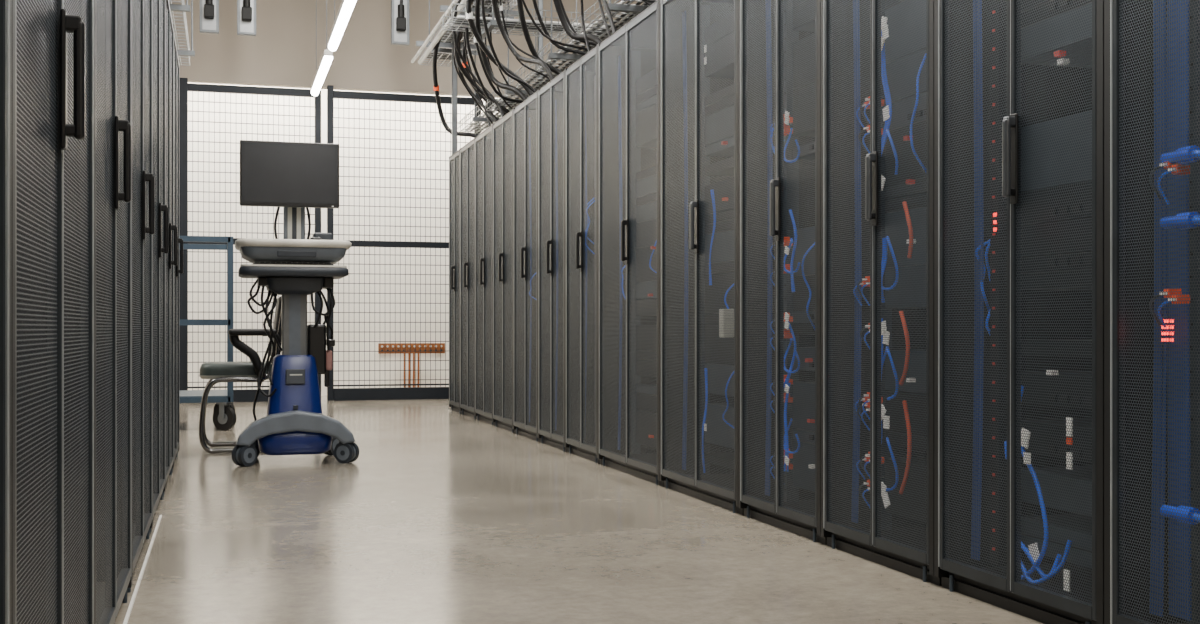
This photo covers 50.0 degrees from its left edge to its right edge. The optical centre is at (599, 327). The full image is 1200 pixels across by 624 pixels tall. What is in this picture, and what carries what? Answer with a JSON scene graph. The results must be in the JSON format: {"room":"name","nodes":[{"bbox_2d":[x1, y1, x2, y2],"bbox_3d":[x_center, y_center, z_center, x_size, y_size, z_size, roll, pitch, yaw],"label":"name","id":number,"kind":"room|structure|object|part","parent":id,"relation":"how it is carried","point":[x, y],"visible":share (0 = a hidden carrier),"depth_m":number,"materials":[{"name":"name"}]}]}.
{"room":"server room","nodes":[
{"label":"server room","id":0,"kind":"room"},
{"bbox_2d":[188,82,498,395],"bbox_3d":[-2.987,-1.730,13.765,11.000,4.900,0.100,0,0,-16],"label":"wall","id":1,"kind":"structure","parent":0,"point":[378,302],"depth_m":13.81,"materials":[{"name":"beige paint"}]},
{"bbox_2d":[378,343,444,386],"bbox_3d":[-2.039,0.442,13.942,0.720,0.553,0.089,0,0,-16],"label":"bar","id":2,"kind":"object","parent":1,"relation":"attached to","point":[381,346],"visible":0.7,"depth_m":13.91,"materials":[{"name":"metal"}]},
{"bbox_2d":[169,0,643,98],"bbox_3d":[-2.734,-3.290,12.901,11.000,1.780,0.100,0,0,-16],"label":"ceiling","id":3,"kind":"structure","parent":0,"point":[282,52],"depth_m":12.87,"materials":[{"name":"beige paint"}]},
{"bbox_2d":[114,396,1043,623],"bbox_3d":[-0.445,0.770,5.080,11.200,0.100,18.200,0,0,-16],"label":"floor","id":4,"kind":"structure","parent":0,"point":[442,515],"depth_m":4.24,"materials":[{"name":"concrete"}]},
{"bbox_2d":[0,0,11,623],"bbox_3d":[-1.028,-0.390,0.866,1.084,2.220,0.996,0,0,-16],"label":"tall cabinet","id":5,"kind":"object","parent":4,"relation":"on","point":[5,5],"visible":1,"depth_m":1.45,"materials":[{"name":"metal"}]},
{"bbox_2d":[12,0,94,623],"bbox_3d":[-1.309,-0.390,1.826,1.084,2.220,0.996,0,0,-16],"label":"tall cabinet","id":6,"kind":"object","parent":4,"relation":"on","point":[53,41],"visible":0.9,"depth_m":2.21,"materials":[{"name":"metal"}]},
{"bbox_3d":[-0.798,-0.375,1.950,0.034,0.210,0.028,0,0,-16],"label":"door handle","id":7,"kind":"part","parent":6,"relation":"part of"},
{"bbox_2d":[95,0,131,623],"bbox_3d":[-1.595,-0.390,2.805,1.084,2.220,1.036,0,0,-16],"label":"tall cabinet","id":8,"kind":"object","parent":4,"relation":"on","point":[113,18],"visible":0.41,"depth_m":2.96,"materials":[{"name":"metal"}]},
{"bbox_3d":[-1.085,-0.375,2.929,0.034,0.210,0.028,0,0,-16],"label":"door handle","id":9,"kind":"part","parent":8,"relation":"part of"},
{"bbox_2d":[127,0,154,592],"bbox_3d":[-1.890,-0.390,3.813,1.084,2.220,1.056,0,0,-16],"label":"tall cabinet","id":10,"kind":"object","parent":4,"relation":"on","point":[143,180],"visible":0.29,"depth_m":3.94,"materials":[{"name":"metal"}]},
{"bbox_3d":[-1.379,-0.375,3.937,0.034,0.210,0.028,0,0,-16],"label":"door handle","id":11,"kind":"part","parent":10,"relation":"part of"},
{"bbox_2d":[123,515,161,623],"bbox_3d":[-1.048,0.717,2.767,0.008,0.006,4.500,0,0,-16],"label":"trim","id":12,"kind":"structure","parent":4,"relation":"on","point":[126,619],"depth_m":3.71,"materials":[{"name":"grey metal"}]},
{"bbox_2d":[149,0,168,532],"bbox_3d":[-2.185,-0.390,4.820,1.084,2.220,1.036,0,0,-16],"label":"tall cabinet","id":13,"kind":"object","parent":4,"relation":"on","point":[161,235],"visible":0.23,"depth_m":4.95,"materials":[{"name":"metal"}]},
{"bbox_3d":[-1.675,-0.375,4.945,0.034,0.210,0.028,0,0,-16],"label":"door handle","id":14,"kind":"part","parent":13,"relation":"part of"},
{"bbox_2d":[163,0,176,495],"bbox_3d":[-2.466,-0.390,5.780,1.084,2.220,0.956,0,0,-16],"label":"tall cabinet","id":15,"kind":"object","parent":4,"relation":"on","point":[171,256],"visible":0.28,"depth_m":5.91,"materials":[{"name":"metal"}]},
{"bbox_3d":[-1.955,-0.375,5.904,0.034,0.210,0.028,0,0,-16],"label":"door handle","id":16,"kind":"part","parent":15,"relation":"part of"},
{"bbox_2d":[172,34,182,471],"bbox_3d":[-2.724,-0.390,6.663,1.084,2.220,0.876,0,0,-16],"label":"tall cabinet","id":17,"kind":"object","parent":4,"relation":"on","point":[178,269],"visible":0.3,"depth_m":6.79,"materials":[{"name":"metal"}]},
{"bbox_3d":[-2.214,-0.375,6.787,0.034,0.210,0.028,0,0,-16],"label":"door handle","id":18,"kind":"part","parent":17,"relation":"part of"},
{"bbox_2d":[180,236,236,430],"bbox_3d":[-3.007,0.040,9.383,0.682,1.360,0.970,0,0,-16],"label":"trolley","id":19,"kind":"object","parent":4,"relation":"on","point":[224,415],"visible":0.4,"depth_m":9.02,"materials":[{"name":"blue metal"}]},
{"bbox_2d":[199,296,280,452],"bbox_3d":[-2.125,0.266,7.662,0.495,0.910,0.540,0,0,-16],"label":"armchair","id":20,"kind":"object","parent":4,"relation":"on","point":[217,372],"visible":0.81,"depth_m":7.43,"materials":[{"name":"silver metal"}]},
{"bbox_2d":[199,362,271,378],"bbox_3d":[-2.156,0.250,7.652,0.430,0.090,0.430,0,0,-16],"label":"seat cushion","id":21,"kind":"object","parent":20,"relation":"on","point":[208,370],"depth_m":7.44,"materials":[{"name":"fabric"}]},
{"bbox_3d":[-1.931,-0.005,7.718,0.080,0.368,0.400,0,0,-16],"label":"backrest","id":22,"kind":"part","parent":20,"relation":"part of","materials":[{"name":"black"}]},
{"bbox_2d":[232,140,358,465],"bbox_3d":[-1.656,-0.136,6.977,0.655,1.709,0.588,0,0,-16],"label":"cart","id":23,"kind":"object","parent":4,"relation":"on","point":[295,177],"visible":1,"depth_m":6.83,"materials":[{"name":"grey plastic"}]},
{"bbox_2d":[240,140,338,207],"bbox_3d":[-1.657,-0.818,6.881,0.515,0.345,0.072,0,0,-16],"label":"monitor","id":24,"kind":"object","parent":23,"relation":"on","point":[278,174],"depth_m":6.85,"materials":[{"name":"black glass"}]},
{"bbox_2d":[238,262,347,278],"bbox_3d":[-1.652,-0.309,6.925,0.560,0.074,0.440,0,0,-16],"label":"keyboard tray","id":25,"kind":"object","parent":23,"relation":"on","point":[260,270],"depth_m":6.74,"materials":[{"name":"plastic"}]},
{"bbox_2d":[235,238,351,263],"bbox_3d":[-1.655,-0.407,6.934,0.598,0.110,0.505,0,0,-16],"label":"countertop","id":26,"kind":"structure","parent":23,"relation":"on","point":[252,250],"depth_m":6.72,"materials":[{"name":"grey plastic"}]},
{"bbox_3d":[-1.653,-0.670,6.966,0.120,0.420,0.100,0,0,-16],"label":"monitor arm","id":27,"kind":"part","parent":23,"relation":"part of","materials":[{"name":"grey plastic"}]},
{"bbox_2d":[180,78,514,401],"bbox_3d":[-2.524,-0.840,12.807,5.910,3.120,0.060,0,0,-16],"label":"fence","id":28,"kind":"object","parent":4,"relation":"on","point":[402,393],"visible":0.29,"depth_m":12.74,"materials":[{"name":"metal"}]},
{"bbox_2d":[449,149,461,413],"bbox_3d":[-0.758,-0.390,11.162,1.084,2.220,0.546,0,0,-16],"label":"tall cabinet","id":29,"kind":"object","parent":4,"relation":"on","point":[454,160],"visible":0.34,"depth_m":11.10,"materials":[{"name":"metal"}]},
{"bbox_3d":[-1.255,-0.422,10.991,0.034,0.225,0.028,0,0,-16],"label":"door handle","id":30,"kind":"part","parent":29,"relation":"part of","materials":[{"name":"black metal"}]},
{"bbox_2d":[460,137,477,419],"bbox_3d":[-0.587,-0.390,10.576,1.084,2.220,0.666,0,0,-16],"label":"tall cabinet","id":31,"kind":"object","parent":4,"relation":"on","point":[467,152],"visible":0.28,"depth_m":10.68,"materials":[{"name":"metal"}]},
{"bbox_3d":[-1.084,-0.422,10.406,0.034,0.225,0.028,0,0,-16],"label":"door handle","id":32,"kind":"part","parent":31,"relation":"part of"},
{"bbox_2d":[475,124,495,425],"bbox_3d":[-0.396,-0.390,9.924,1.084,2.220,0.686,0,0,-16],"label":"tall cabinet","id":33,"kind":"object","parent":4,"relation":"on","point":[483,141],"visible":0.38,"depth_m":9.97,"materials":[{"name":"metal"}]},
{"bbox_3d":[-0.893,-0.422,9.753,0.034,0.225,0.028,0,0,-16],"label":"door handle","id":34,"kind":"part","parent":33,"relation":"part of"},
{"bbox_2d":[493,109,515,432],"bbox_3d":[-0.202,-0.390,9.261,1.084,2.220,0.686,0,0,-16],"label":"tall cabinet","id":35,"kind":"object","parent":4,"relation":"on","point":[502,128],"visible":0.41,"depth_m":9.39,"materials":[{"name":"metal"}]},
{"bbox_3d":[-0.699,-0.422,9.091,0.034,0.225,0.028,0,0,-16],"label":"door handle","id":36,"kind":"part","parent":35,"relation":"part of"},
{"bbox_2d":[513,90,540,441],"bbox_3d":[-0.004,-0.390,8.585,1.084,2.220,0.716,0,0,-16],"label":"tall cabinet","id":37,"kind":"object","parent":4,"relation":"on","point":[525,115],"visible":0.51,"depth_m":8.63,"materials":[{"name":"metal"}]},
{"bbox_3d":[-0.501,-0.422,8.414,0.034,0.225,0.028,0,0,-16],"label":"door handle","id":38,"kind":"part","parent":37,"relation":"part of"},
{"bbox_2d":[411,0,656,409],"bbox_3d":[0.766,-1.730,9.133,3.408,4.900,8.109,0,0,-16],"label":"cable tray","id":39,"kind":"object","parent":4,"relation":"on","point":[469,23],"visible":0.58,"depth_m":9.62,"materials":[{"name":"metal"}]},
{"bbox_2d":[419,0,516,66],"bbox_3d":[-0.434,-2.630,8.782,0.409,0.108,8.109,0,0,-16],"label":"basket","id":40,"kind":"object","parent":39,"relation":"on","point":[444,54],"depth_m":11.58,"materials":[{"name":"metal"}]},
{"bbox_2d":[442,3,625,38],"bbox_3d":[0.499,-2.310,10.045,3.408,0.109,0.409,0,0,-16],"label":"basket","id":41,"kind":"object","parent":39,"relation":"on","point":[460,21],"depth_m":9.64,"materials":[{"name":"metal"}]},
{"bbox_2d":[457,0,651,134],"bbox_3d":[-0.191,-1.950,9.374,0.509,0.108,7.109,0,0,-16],"label":"basket","id":42,"kind":"object","parent":39,"relation":"on","point":[561,53],"depth_m":9.25,"materials":[{"name":"metal"}]},
{"bbox_2d":[538,69,568,451],"bbox_3d":[0.192,-0.390,7.918,1.084,2.220,0.666,0,0,-16],"label":"tall cabinet","id":43,"kind":"object","parent":4,"relation":"on","point":[551,97],"visible":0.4,"depth_m":7.96,"materials":[{"name":"metal"}]},
{"bbox_3d":[-0.306,-0.422,7.747,0.034,0.225,0.028,0,0,-16],"label":"door handle","id":44,"kind":"part","parent":43,"relation":"part of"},
{"bbox_2d":[565,44,601,463],"bbox_3d":[0.381,-0.390,7.270,1.084,2.220,0.676,0,0,-16],"label":"tall cabinet","id":45,"kind":"object","parent":4,"relation":"on","point":[581,78],"visible":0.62,"depth_m":7.38,"materials":[{"name":"metal"}]},
{"bbox_3d":[-0.116,-0.422,7.099,0.034,0.225,0.028,0,0,-16],"label":"door handle","id":46,"kind":"part","parent":45,"relation":"part of","materials":[{"name":"black metal"}]},
{"bbox_2d":[598,0,663,485],"bbox_3d":[0.617,-0.390,6.464,1.084,2.220,0.996,0,0,-16],"label":"tall cabinet","id":47,"kind":"object","parent":4,"relation":"on","point":[628,59],"visible":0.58,"depth_m":6.51,"materials":[{"name":"metal"}]},
{"bbox_3d":[0.120,-0.422,6.293,0.034,0.225,0.028,0,0,-16],"label":"door handle","id":48,"kind":"part","parent":47,"relation":"part of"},
{"bbox_2d":[659,0,743,514],"bbox_3d":[0.888,-0.390,5.537,1.084,2.220,0.926,0,0,-16],"label":"tall cabinet","id":49,"kind":"object","parent":4,"relation":"on","point":[698,39],"visible":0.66,"depth_m":5.65,"materials":[{"name":"metal"}]},
{"bbox_3d":[0.391,-0.422,5.367,0.034,0.225,0.028,0,0,-16],"label":"door handle","id":50,"kind":"part","parent":49,"relation":"part of","materials":[{"name":"metal"}]},
{"bbox_2d":[738,0,826,544],"bbox_3d":[1.119,-0.390,4.750,1.084,2.220,0.706,0,0,-16],"label":"tall cabinet","id":51,"kind":"object","parent":4,"relation":"on","point":[779,41],"visible":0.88,"depth_m":4.78,"materials":[{"name":"metal"}]},
{"bbox_3d":[0.621,-0.422,4.580,0.034,0.225,0.028,0,0,-16],"label":"door handle","id":52,"kind":"part","parent":51,"relation":"part of","materials":[{"name":"metal"}]},
{"bbox_2d":[821,0,940,585],"bbox_3d":[1.318,-0.390,4.069,1.084,2.220,0.706,0,0,-16],"label":"tall cabinet","id":53,"kind":"object","parent":4,"relation":"on","point":[877,56],"visible":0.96,"depth_m":4.08,"materials":[{"name":"metal"}]},
{"bbox_3d":[0.821,-0.422,3.899,0.034,0.225,0.028,0,0,-16],"label":"door handle","id":54,"kind":"part","parent":53,"relation":"part of","materials":[{"name":"metal"}]},
{"bbox_2d":[934,0,1103,623],"bbox_3d":[1.519,-0.390,3.383,1.084,2.220,0.716,0,0,-16],"label":"tall cabinet","id":55,"kind":"object","parent":4,"relation":"on","point":[1019,84],"visible":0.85,"depth_m":3.35,"materials":[{"name":"metal"}]},
{"bbox_3d":[1.022,-0.422,3.212,0.034,0.225,0.028,0,0,-16],"label":"door handle","id":56,"kind":"part","parent":55,"relation":"part of","materials":[{"name":"metal"}]},
{"bbox_2d":[1104,0,1199,623],"bbox_3d":[1.720,-0.390,2.697,1.084,2.220,0.706,0,0,-16],"label":"tall cabinet","id":57,"kind":"object","parent":4,"relation":"on","point":[1152,47],"visible":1,"depth_m":2.85,"materials":[{"name":"metal"}]},
{"bbox_3d":[-0.445,-4.230,5.080,11.200,0.100,18.200,0,0,-16],"label":"ceiling","id":58,"kind":"structure","parent":0,"visible":0},
{"bbox_2d":[169,0,194,65],"bbox_3d":[-2.693,-3.098,7.599,0.500,2.165,5.109,0,0,-16],"label":"cable tray","id":59,"kind":"object","parent":58,"relation":"hanging from","point":[182,7],"visible":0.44,"depth_m":9.12,"materials":[{"name":"silver metal"}]},
{"bbox_2d":[200,0,218,33],"bbox_3d":[-3.563,-3.440,11.747,0.170,1.480,0.130,0,0,-16],"label":"outlet box","id":60,"kind":"object","parent":58,"relation":"hanging from","point":[209,9],"visible":1,"depth_m":11.74,"materials":[{"name":"metal"}]},
{"bbox_2d":[204,0,213,18],"bbox_3d":[-3.555,-3.460,11.718,0.090,1.280,0.070,0,0,-16],"label":"power socket","id":61,"kind":"object","parent":60,"relation":"attached to","point":[208,4],"depth_m":11.69,"materials":[{"name":"grey plastic"}]},
{"bbox_2d":[237,0,255,35],"bbox_3d":[-3.247,-3.440,11.840,0.170,1.480,0.130,0,0,-16],"label":"outlet box","id":62,"kind":"object","parent":58,"relation":"hanging from","point":[246,9],"visible":1,"depth_m":11.83,"materials":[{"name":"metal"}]},
{"bbox_2d":[242,0,251,20],"bbox_3d":[-3.238,-3.460,11.811,0.090,1.280,0.070,0,0,-16],"label":"power socket","id":63,"kind":"object","parent":62,"relation":"attached to","point":[246,4],"depth_m":11.78,"materials":[{"name":"grey plastic"}]},
{"bbox_2d":[311,0,332,95],"bbox_3d":[-2.455,-3.181,11.342,0.070,1.998,1.650,0,0,-16],"label":"ceiling light","id":64,"kind":"object","parent":58,"relation":"hanging from","point":[327,57],"visible":0.95,"depth_m":11.11,"materials":[{"name":"white plastic"}]},
{"bbox_2d":[311,56,332,95],"bbox_3d":[-2.455,-2.218,11.342,0.070,0.072,1.630,0,0,-16],"label":"diffuser","id":65,"kind":"object","parent":64,"relation":"attached to","point":[325,61],"depth_m":11.18,"materials":[{"name":"white plastic"}]},
{"bbox_2d":[328,0,356,50],"bbox_3d":[-1.767,-3.181,8.991,0.070,1.998,2.450,0,0,-16],"label":"ceiling light","id":66,"kind":"object","parent":58,"relation":"hanging from","point":[346,7],"visible":1,"depth_m":9.33,"materials":[{"name":"white plastic"}]},
{"bbox_2d":[391,0,409,45],"bbox_3d":[-1.893,-3.440,12.236,0.170,1.480,0.130,0,0,-16],"label":"outlet box","id":67,"kind":"object","parent":58,"relation":"hanging from","point":[400,9],"visible":1,"depth_m":12.23,"materials":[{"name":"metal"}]},
{"bbox_2d":[396,0,405,30],"bbox_3d":[-1.885,-3.460,12.207,0.090,1.280,0.070,0,0,-16],"label":"power socket","id":68,"kind":"object","parent":67,"relation":"attached to","point":[400,4],"depth_m":12.18,"materials":[{"name":"grey plastic"}]}
]}

